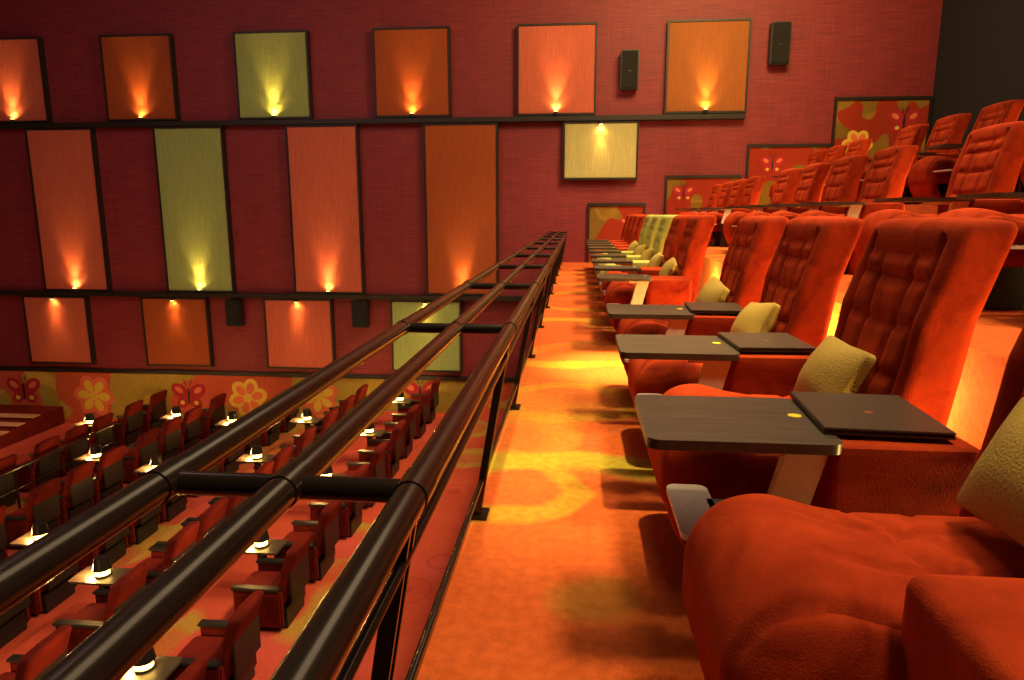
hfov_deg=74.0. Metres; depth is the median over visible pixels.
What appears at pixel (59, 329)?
acoustic panel
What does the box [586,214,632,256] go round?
recliner
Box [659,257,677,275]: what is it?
throw pillow
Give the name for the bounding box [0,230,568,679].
balcony railing
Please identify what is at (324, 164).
acoustic panel
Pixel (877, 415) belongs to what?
folder
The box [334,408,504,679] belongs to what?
half wall
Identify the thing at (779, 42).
wall speaker
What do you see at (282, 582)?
armchair
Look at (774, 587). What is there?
recliner
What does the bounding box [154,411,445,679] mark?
floor
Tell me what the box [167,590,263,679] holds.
armchair
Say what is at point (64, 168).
acoustic panel
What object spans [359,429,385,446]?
side table
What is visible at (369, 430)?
table lamp
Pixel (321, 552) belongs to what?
armchair
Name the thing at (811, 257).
recliner
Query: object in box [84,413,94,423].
table lamp
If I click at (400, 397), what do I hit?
table lamp
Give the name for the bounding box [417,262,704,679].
floor
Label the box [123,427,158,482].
armchair
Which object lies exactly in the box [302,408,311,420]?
table lamp
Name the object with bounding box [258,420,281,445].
armchair
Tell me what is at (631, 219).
recliner
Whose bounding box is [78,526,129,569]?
armchair
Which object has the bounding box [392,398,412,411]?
side table
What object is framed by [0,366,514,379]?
trim
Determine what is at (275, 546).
side table
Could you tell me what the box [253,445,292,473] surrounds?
armchair
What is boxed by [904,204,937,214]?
floor
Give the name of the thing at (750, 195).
recliner
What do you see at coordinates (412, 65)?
acoustic panel
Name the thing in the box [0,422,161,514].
floor
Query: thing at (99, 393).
mural panel
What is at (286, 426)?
armchair
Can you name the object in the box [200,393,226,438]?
armchair
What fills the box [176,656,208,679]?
armchair
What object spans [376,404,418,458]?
armchair
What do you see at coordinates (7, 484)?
armchair
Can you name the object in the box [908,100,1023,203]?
recliner
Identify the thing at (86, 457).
side table
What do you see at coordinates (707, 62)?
acoustic panel
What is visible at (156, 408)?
armchair
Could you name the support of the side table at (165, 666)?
on the floor at (218, 603)
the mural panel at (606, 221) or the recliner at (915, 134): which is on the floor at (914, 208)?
the recliner at (915, 134)
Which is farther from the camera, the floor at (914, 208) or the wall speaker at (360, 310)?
the wall speaker at (360, 310)
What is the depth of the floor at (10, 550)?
11.65 m
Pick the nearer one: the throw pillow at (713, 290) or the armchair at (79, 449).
the throw pillow at (713, 290)
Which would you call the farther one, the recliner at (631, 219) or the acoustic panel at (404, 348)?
the acoustic panel at (404, 348)
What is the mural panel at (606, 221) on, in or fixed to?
attached to the wall at (839, 48)
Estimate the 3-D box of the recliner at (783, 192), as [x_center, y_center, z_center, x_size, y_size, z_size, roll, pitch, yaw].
[3.579,-1.855,9.763,1.077,1.190,1.045,1,11,5]
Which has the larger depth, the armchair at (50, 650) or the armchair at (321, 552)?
the armchair at (321, 552)
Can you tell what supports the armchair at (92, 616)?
on the floor at (89, 598)
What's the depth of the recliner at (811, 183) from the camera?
8.54 m
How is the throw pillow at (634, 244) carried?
on the recliner at (642, 237)
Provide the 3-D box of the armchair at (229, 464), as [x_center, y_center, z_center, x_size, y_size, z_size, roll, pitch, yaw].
[-6.258,2.352,14.555,0.863,1.070,0.790,1,11,5]
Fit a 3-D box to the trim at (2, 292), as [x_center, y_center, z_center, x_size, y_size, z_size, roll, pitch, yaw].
[-8.531,-1.211,18.166,19.580,0.120,0.220,1,11,5]
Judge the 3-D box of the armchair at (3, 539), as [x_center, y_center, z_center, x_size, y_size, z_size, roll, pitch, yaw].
[-8.539,3.211,10.741,0.863,1.070,0.790,1,11,5]
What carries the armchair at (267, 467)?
on the floor at (89, 598)
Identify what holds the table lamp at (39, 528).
on the side table at (26, 539)
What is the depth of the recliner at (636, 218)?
12.44 m
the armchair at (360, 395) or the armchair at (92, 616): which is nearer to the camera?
the armchair at (92, 616)
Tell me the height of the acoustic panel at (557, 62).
2.080 m
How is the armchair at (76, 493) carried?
on the floor at (10, 550)
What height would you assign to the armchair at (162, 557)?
1.070 m
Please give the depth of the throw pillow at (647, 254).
8.44 m
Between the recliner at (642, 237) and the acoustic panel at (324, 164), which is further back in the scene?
the acoustic panel at (324, 164)
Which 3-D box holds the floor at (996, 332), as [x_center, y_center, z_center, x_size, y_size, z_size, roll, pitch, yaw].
[3.267,-0.195,6.952,1.900,1.050,20.300,1,11,5]
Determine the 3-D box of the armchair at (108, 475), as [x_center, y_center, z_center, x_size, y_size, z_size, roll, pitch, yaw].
[-8.264,2.685,13.580,0.863,1.070,0.790,1,11,5]
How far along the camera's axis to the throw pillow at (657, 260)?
7.40 m
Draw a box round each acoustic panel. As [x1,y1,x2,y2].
[0,37,52,122]
[21,295,96,363]
[24,128,112,290]
[98,33,180,121]
[140,297,214,366]
[152,126,236,292]
[232,30,313,119]
[263,298,335,368]
[285,124,365,293]
[372,26,451,117]
[390,300,462,372]
[423,122,498,295]
[517,22,597,115]
[563,121,638,179]
[664,18,751,113]
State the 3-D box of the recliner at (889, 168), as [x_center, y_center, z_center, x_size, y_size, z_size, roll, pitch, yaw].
[3.265,-1.257,6.533,1.077,1.190,1.045,1,11,5]
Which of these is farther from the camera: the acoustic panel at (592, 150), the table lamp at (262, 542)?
the acoustic panel at (592, 150)
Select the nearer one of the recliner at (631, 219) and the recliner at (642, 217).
the recliner at (642, 217)
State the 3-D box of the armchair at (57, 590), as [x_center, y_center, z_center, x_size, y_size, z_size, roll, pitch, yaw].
[-6.729,3.251,9.704,0.863,1.070,0.790,1,11,5]
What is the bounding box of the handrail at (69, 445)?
[0,424,116,508]
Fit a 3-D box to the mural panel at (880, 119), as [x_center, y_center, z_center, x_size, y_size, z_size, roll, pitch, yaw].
[8.602,-4.690,15.922,2.150,1.920,0.086,1,11,5]
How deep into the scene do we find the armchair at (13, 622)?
8.92 m
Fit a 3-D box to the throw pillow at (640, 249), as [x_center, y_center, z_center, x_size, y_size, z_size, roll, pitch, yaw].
[1.802,-1.228,9.671,0.181,0.279,0.425,-1,11,-5]
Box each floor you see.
[0,414,379,674]
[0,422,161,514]
[7,426,224,556]
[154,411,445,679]
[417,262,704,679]
[695,244,1023,449]
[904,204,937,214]
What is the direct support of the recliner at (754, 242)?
on the floor at (574, 568)
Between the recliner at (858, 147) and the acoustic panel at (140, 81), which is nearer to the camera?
the recliner at (858, 147)
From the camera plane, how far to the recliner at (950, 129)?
8.88 m
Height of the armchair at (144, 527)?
1.070 m
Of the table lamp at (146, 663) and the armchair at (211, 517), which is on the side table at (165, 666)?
the table lamp at (146, 663)
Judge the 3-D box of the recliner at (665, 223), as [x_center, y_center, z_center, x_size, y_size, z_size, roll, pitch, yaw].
[1.529,-0.948,8.434,1.077,1.190,1.045,1,11,5]
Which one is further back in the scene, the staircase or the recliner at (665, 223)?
the staircase
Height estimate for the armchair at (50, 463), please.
1.070 m
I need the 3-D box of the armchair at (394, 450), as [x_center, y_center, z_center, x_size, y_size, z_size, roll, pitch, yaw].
[-2.613,2.195,13.758,0.863,1.070,0.790,1,11,5]
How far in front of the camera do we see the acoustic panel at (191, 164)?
17.69 m
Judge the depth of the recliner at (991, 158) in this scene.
4.80 m
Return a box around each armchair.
[0,454,17,507]
[0,505,7,561]
[0,595,30,648]
[0,625,71,679]
[4,478,60,547]
[16,435,60,490]
[29,562,78,613]
[52,562,148,653]
[58,423,88,475]
[58,460,94,524]
[65,445,124,504]
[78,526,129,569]
[87,412,113,453]
[112,400,143,445]
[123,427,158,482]
[127,504,161,544]
[132,416,181,461]
[140,521,199,585]
[142,390,166,432]
[154,498,227,545]
[159,405,201,452]
[159,495,187,521]
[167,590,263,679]
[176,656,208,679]
[185,497,248,520]
[192,462,220,495]
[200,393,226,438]
[212,460,274,499]
[218,448,241,471]
[231,531,312,628]
[239,435,260,463]
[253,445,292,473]
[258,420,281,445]
[274,501,341,580]
[279,426,315,460]
[280,408,298,432]
[292,408,338,444]
[308,464,369,536]
[314,394,354,425]
[329,384,367,410]
[343,441,387,506]
[357,420,405,477]
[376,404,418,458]
[391,389,431,438]
[405,377,440,423]
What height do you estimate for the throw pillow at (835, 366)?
0.262 m
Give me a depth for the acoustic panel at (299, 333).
18.03 m
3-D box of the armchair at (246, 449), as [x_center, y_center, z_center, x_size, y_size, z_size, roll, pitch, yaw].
[-6.173,2.190,15.431,0.863,1.070,0.790,1,11,5]
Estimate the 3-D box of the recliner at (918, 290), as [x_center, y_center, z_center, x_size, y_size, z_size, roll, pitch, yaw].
[0.919,0.219,2.140,1.077,1.190,1.045,1,11,5]
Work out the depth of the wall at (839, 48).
17.01 m
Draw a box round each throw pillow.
[627,241,638,250]
[632,244,646,254]
[639,248,653,259]
[647,252,663,266]
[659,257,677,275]
[695,276,729,302]
[730,302,780,332]
[793,335,875,393]
[956,397,1023,546]
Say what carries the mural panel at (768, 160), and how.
attached to the wall at (839, 48)
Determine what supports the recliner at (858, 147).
on the floor at (914, 208)
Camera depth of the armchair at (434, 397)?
17.16 m
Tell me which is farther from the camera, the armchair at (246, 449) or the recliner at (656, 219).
the armchair at (246, 449)
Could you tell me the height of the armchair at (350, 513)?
1.070 m
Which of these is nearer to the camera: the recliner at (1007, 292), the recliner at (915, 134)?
the recliner at (1007, 292)
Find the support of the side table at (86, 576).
on the floor at (89, 598)
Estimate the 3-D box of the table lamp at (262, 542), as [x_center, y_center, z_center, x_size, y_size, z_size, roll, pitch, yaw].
[-3.483,2.729,9.426,0.230,0.250,0.230,1,11,5]
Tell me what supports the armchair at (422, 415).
on the floor at (218, 603)
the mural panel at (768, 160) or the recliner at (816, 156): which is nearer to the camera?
the recliner at (816, 156)
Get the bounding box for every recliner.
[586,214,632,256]
[587,214,639,259]
[587,215,640,258]
[588,215,646,266]
[589,215,654,273]
[590,215,664,281]
[592,215,676,289]
[594,215,693,301]
[597,215,716,330]
[606,216,788,376]
[615,216,862,405]
[635,217,1017,546]
[675,184,722,214]
[682,182,733,214]
[682,326,1023,679]
[691,179,747,243]
[701,176,765,246]
[723,168,802,243]
[743,163,831,216]
[767,155,868,219]
[769,150,826,199]
[796,145,918,273]
[820,139,871,201]
[823,145,847,176]
[854,121,1023,262]
[855,124,929,201]
[900,113,971,204]
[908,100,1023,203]
[936,192,1023,310]
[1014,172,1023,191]
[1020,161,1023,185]
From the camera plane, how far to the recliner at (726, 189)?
13.59 m
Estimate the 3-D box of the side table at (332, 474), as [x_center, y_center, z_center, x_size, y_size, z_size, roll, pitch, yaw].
[-3.275,2.731,11.960,0.660,0.670,0.400,1,11,5]
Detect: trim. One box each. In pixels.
[0,113,745,128]
[0,290,546,301]
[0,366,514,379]
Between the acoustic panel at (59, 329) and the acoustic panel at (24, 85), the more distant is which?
the acoustic panel at (59, 329)
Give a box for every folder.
[684,302,743,313]
[718,332,815,352]
[790,391,956,439]
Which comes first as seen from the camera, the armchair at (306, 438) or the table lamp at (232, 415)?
the armchair at (306, 438)
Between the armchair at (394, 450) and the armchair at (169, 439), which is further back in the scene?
the armchair at (169, 439)
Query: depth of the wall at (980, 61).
13.95 m
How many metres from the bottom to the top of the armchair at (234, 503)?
1.070 m
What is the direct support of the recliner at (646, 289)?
on the floor at (574, 568)
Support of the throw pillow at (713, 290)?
on the recliner at (754, 242)
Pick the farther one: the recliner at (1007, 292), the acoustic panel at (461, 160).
the acoustic panel at (461, 160)
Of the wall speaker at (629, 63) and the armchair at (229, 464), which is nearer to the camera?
the armchair at (229, 464)
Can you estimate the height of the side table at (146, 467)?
0.670 m
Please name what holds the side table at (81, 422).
on the floor at (23, 448)
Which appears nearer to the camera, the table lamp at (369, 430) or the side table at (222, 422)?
the table lamp at (369, 430)
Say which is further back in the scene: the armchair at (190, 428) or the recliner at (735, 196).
the armchair at (190, 428)
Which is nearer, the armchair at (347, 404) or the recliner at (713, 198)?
the recliner at (713, 198)
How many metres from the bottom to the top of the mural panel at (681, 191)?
1.470 m
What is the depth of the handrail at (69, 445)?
14.22 m
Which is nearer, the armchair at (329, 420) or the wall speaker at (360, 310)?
the armchair at (329, 420)
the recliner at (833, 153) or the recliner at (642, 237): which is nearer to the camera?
the recliner at (642, 237)
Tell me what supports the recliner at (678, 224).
on the floor at (574, 568)
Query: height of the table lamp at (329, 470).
0.250 m
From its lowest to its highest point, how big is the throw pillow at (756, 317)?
0.293 m
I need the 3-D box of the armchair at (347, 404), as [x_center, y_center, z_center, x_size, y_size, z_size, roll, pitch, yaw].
[-4.231,1.882,16.268,0.863,1.070,0.790,1,11,5]
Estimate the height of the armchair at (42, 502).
1.070 m
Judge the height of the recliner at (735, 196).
1.190 m
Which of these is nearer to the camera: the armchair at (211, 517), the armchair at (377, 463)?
the armchair at (211, 517)
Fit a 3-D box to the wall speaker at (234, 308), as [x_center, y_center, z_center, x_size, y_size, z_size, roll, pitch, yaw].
[-7.362,-0.727,18.082,0.420,0.700,0.328,1,11,5]
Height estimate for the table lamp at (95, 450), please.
0.250 m
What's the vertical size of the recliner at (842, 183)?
1.190 m
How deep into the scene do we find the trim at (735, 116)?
16.82 m
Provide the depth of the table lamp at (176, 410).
16.91 m
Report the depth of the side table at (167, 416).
16.92 m
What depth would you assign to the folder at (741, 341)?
2.83 m
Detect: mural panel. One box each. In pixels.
[0,368,514,421]
[587,203,645,262]
[664,175,741,214]
[745,144,830,204]
[831,96,932,167]
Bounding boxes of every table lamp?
[31,520,48,540]
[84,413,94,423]
[89,444,101,458]
[92,554,111,578]
[133,647,155,673]
[150,454,162,468]
[171,406,180,417]
[228,411,237,422]
[251,444,262,458]
[254,530,269,548]
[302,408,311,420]
[321,466,332,475]
[365,422,374,433]
[396,392,403,400]
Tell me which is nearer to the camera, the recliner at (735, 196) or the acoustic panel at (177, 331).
the recliner at (735, 196)
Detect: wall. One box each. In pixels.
[0,0,942,377]
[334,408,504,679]
[929,0,1023,152]
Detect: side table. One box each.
[10,532,48,545]
[68,566,131,588]
[72,421,91,428]
[74,453,101,463]
[120,655,182,679]
[134,464,151,472]
[159,414,183,419]
[215,420,229,425]
[235,454,274,465]
[244,539,286,570]
[289,417,321,429]
[331,473,345,475]
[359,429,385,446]
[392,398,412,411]
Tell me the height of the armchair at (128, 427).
1.070 m
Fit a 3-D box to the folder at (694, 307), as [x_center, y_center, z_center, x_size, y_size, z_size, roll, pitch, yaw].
[1.174,-0.187,3.938,0.305,0.018,0.360,1,11,8]
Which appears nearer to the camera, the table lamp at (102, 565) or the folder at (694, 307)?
the folder at (694, 307)
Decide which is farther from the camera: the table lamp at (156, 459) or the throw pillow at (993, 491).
the table lamp at (156, 459)
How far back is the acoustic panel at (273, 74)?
16.87 m
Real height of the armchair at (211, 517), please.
1.070 m
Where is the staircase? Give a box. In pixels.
[0,405,64,448]
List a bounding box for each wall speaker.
[224,299,244,325]
[351,300,369,327]
[620,49,638,90]
[767,21,791,65]
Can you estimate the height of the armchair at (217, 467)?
1.070 m
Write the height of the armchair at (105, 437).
1.070 m
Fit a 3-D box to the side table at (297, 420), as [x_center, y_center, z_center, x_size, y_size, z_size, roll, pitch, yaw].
[-4.765,2.175,15.782,0.660,0.670,0.400,1,11,5]
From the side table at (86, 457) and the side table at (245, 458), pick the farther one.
the side table at (86, 457)
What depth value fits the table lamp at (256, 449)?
13.18 m

